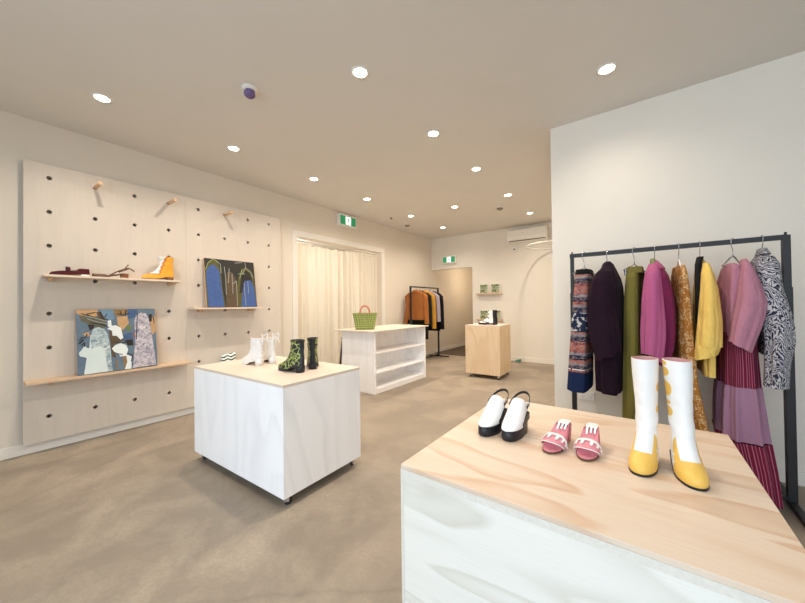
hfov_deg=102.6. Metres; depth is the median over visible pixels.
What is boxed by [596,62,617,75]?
recessed light
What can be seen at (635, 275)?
trousers
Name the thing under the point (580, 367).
skirt
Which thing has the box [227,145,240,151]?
recessed light
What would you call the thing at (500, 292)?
ledge
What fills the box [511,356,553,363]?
baseboard
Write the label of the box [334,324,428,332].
countertop
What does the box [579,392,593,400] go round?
power outlet
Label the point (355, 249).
wall
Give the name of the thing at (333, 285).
sheer curtain
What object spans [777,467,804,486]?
baseboard
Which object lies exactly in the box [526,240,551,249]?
curved rail
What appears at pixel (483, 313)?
picture card
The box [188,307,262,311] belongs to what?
shelf
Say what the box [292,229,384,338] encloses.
trim
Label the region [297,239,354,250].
ceiling
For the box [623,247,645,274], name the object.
clothes hanger
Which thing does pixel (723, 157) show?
wall
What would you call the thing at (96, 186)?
peg
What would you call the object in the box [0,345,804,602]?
floor
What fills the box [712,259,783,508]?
dress
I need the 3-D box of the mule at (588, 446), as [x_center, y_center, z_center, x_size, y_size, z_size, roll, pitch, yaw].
[0.776,0.578,1.340,0.103,0.086,0.230,-1,-1,39]
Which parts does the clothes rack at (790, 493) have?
post, rail, rail, post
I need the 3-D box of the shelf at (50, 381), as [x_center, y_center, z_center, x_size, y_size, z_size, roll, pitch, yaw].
[-2.735,0.687,3.121,0.203,0.049,1.200,-1,-1,36]
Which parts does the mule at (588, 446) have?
drip trim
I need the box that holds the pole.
[339,338,341,363]
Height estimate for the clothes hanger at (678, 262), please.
0.180 m
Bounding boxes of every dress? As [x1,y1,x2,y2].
[407,291,432,338]
[671,265,708,431]
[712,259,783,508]
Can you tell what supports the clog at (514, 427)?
on the plinth at (492, 519)
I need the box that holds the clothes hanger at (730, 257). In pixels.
[721,238,739,266]
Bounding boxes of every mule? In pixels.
[541,419,571,453]
[573,422,602,461]
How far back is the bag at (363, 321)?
4.63 m
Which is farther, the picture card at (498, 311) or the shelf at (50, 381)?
the picture card at (498, 311)
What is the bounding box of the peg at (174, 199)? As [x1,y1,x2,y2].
[167,198,176,204]
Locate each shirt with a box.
[693,256,722,377]
[750,248,795,389]
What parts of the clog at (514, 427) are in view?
panel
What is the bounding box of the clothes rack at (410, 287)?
[409,286,448,357]
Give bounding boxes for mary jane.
[49,266,89,275]
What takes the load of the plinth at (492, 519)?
on the floor
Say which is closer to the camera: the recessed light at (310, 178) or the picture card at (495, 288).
the recessed light at (310, 178)
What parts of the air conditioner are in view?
panel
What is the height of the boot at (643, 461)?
0.399 m
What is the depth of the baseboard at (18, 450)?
3.05 m
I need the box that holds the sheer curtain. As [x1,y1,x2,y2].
[297,240,376,364]
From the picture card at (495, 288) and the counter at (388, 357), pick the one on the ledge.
the picture card at (495, 288)
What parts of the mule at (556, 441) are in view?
drip trim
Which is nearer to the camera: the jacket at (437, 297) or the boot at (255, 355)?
the boot at (255, 355)
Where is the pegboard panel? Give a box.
[23,159,280,445]
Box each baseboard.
[0,342,464,460]
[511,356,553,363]
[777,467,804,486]
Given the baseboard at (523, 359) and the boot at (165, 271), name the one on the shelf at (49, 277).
the boot at (165, 271)
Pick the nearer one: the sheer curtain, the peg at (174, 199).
the peg at (174, 199)
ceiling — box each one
[0,0,804,239]
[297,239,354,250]
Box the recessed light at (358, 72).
[351,66,368,78]
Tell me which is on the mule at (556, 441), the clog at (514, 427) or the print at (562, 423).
the print at (562, 423)
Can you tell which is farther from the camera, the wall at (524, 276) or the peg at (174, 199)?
the wall at (524, 276)
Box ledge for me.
[476,292,502,294]
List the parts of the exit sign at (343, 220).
panel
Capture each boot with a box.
[141,256,173,279]
[242,334,268,365]
[263,333,279,363]
[278,339,304,372]
[307,337,318,369]
[478,310,497,324]
[628,356,658,477]
[662,357,709,491]
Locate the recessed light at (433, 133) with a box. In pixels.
[427,130,439,137]
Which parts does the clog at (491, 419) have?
panel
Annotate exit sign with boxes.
[337,213,356,229]
[442,255,456,263]
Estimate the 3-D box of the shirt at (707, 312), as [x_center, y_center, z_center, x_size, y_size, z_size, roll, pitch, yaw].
[1.984,0.088,2.134,0.130,0.760,0.536,-1,-1,36]
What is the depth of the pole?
5.02 m
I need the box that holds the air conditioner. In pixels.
[507,225,548,243]
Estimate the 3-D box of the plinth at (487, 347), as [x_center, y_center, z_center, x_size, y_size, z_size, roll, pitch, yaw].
[1.470,0.828,5.529,0.590,0.872,0.560,-1,-1,35]
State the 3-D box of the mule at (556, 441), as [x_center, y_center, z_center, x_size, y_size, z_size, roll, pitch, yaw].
[0.673,0.580,1.396,0.230,0.086,0.103,0,-1,-43]
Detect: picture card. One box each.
[480,284,487,292]
[480,310,487,318]
[491,284,499,292]
[497,310,500,318]
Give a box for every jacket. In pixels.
[404,290,428,323]
[422,290,435,328]
[428,291,440,321]
[640,258,675,365]
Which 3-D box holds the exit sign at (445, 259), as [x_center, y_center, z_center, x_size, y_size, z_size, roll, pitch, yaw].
[1.133,-1.007,7.776,0.360,0.180,0.078,-1,-1,36]
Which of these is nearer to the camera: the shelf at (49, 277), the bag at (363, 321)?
the shelf at (49, 277)
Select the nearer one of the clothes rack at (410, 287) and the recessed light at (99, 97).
the recessed light at (99, 97)
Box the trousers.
[622,266,648,419]
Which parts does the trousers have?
leg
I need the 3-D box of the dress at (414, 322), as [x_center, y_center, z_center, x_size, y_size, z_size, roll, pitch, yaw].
[0.380,0.289,7.053,0.653,1.050,0.128,-1,-1,36]
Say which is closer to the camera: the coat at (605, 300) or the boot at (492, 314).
the coat at (605, 300)
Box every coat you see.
[428,291,443,330]
[587,261,623,395]
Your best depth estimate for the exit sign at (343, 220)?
5.66 m
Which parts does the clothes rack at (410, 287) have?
post, rail, post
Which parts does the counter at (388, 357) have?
panel, panel, panel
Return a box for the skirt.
[567,269,593,392]
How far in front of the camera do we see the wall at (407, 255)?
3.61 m
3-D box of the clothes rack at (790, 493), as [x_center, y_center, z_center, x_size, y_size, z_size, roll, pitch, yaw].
[1.844,0.408,2.263,1.183,1.630,0.600,-1,-1,36]
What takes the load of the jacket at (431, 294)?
hanging from the clothes hanger
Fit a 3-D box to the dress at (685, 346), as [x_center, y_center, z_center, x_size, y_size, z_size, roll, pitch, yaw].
[1.940,0.280,2.198,0.145,1.042,0.466,-1,-1,29]
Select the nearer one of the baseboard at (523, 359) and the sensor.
the sensor
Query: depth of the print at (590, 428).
1.38 m
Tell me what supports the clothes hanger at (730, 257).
hanging from the clothes rack at (790, 493)
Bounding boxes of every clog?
[478,388,508,436]
[501,391,529,441]
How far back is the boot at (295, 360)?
2.29 m
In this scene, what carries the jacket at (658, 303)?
hanging from the clothes hanger
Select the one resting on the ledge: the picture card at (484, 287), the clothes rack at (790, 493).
the picture card at (484, 287)
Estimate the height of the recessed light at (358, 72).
0.010 m
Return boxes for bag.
[221,352,235,361]
[352,305,377,329]
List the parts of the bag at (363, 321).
handle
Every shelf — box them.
[23,360,192,385]
[41,274,181,285]
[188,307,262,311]
[376,343,423,353]
[376,358,424,373]
[376,371,424,389]
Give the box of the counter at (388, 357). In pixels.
[334,324,428,394]
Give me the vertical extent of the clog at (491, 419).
0.178 m
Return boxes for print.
[556,419,570,428]
[585,422,597,433]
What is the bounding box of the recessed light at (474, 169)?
[471,167,481,171]
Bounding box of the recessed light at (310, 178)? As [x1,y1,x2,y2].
[309,177,318,180]
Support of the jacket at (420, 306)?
hanging from the clothes hanger
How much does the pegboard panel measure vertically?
2.395 m
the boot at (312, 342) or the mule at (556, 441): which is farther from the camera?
the boot at (312, 342)
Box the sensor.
[241,83,257,98]
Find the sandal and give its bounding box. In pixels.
[92,265,134,277]
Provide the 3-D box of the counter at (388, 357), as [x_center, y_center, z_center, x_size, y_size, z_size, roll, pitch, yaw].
[-0.276,0.844,5.091,0.750,0.872,1.430,-1,-1,36]
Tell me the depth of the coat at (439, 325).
7.32 m
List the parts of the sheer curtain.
panel, rod, panel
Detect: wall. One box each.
[0,110,472,448]
[342,249,375,255]
[431,222,553,359]
[550,51,804,471]
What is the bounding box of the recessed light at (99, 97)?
[91,93,112,103]
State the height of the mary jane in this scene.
0.085 m
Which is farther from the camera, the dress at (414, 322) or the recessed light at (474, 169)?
the dress at (414, 322)
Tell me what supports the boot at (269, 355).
on the plinth at (282, 432)
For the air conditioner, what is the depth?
6.56 m
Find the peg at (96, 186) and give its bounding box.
[93,181,102,189]
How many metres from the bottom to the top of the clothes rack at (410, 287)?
1.619 m
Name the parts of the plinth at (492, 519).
panel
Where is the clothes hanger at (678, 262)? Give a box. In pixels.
[677,243,680,266]
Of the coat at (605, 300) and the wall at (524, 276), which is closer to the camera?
the coat at (605, 300)
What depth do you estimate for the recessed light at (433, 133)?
3.09 m
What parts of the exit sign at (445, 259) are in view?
panel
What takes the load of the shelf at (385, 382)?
attached to the counter at (388, 357)
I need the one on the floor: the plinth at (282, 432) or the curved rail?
the plinth at (282, 432)
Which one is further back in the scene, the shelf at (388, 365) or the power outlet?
the shelf at (388, 365)
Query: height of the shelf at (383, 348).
0.016 m
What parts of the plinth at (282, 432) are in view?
panel, panel, panel, panel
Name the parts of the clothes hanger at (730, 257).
frame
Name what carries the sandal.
on the shelf at (49, 277)
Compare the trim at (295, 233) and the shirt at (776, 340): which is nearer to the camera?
the shirt at (776, 340)
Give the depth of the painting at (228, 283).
3.96 m
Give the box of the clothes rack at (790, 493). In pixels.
[570,232,804,526]
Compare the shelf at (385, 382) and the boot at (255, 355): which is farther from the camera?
the shelf at (385, 382)
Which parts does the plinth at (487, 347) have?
panel, panel, panel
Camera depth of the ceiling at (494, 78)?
2.32 m
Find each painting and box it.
[75,309,157,375]
[203,258,256,307]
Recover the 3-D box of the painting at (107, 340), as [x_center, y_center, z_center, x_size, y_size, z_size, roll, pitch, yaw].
[-2.744,0.368,3.122,0.116,0.587,0.588,-1,-1,36]
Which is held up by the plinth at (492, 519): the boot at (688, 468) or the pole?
the boot at (688, 468)
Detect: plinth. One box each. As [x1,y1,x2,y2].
[194,356,360,504]
[401,398,804,602]
[465,323,510,379]

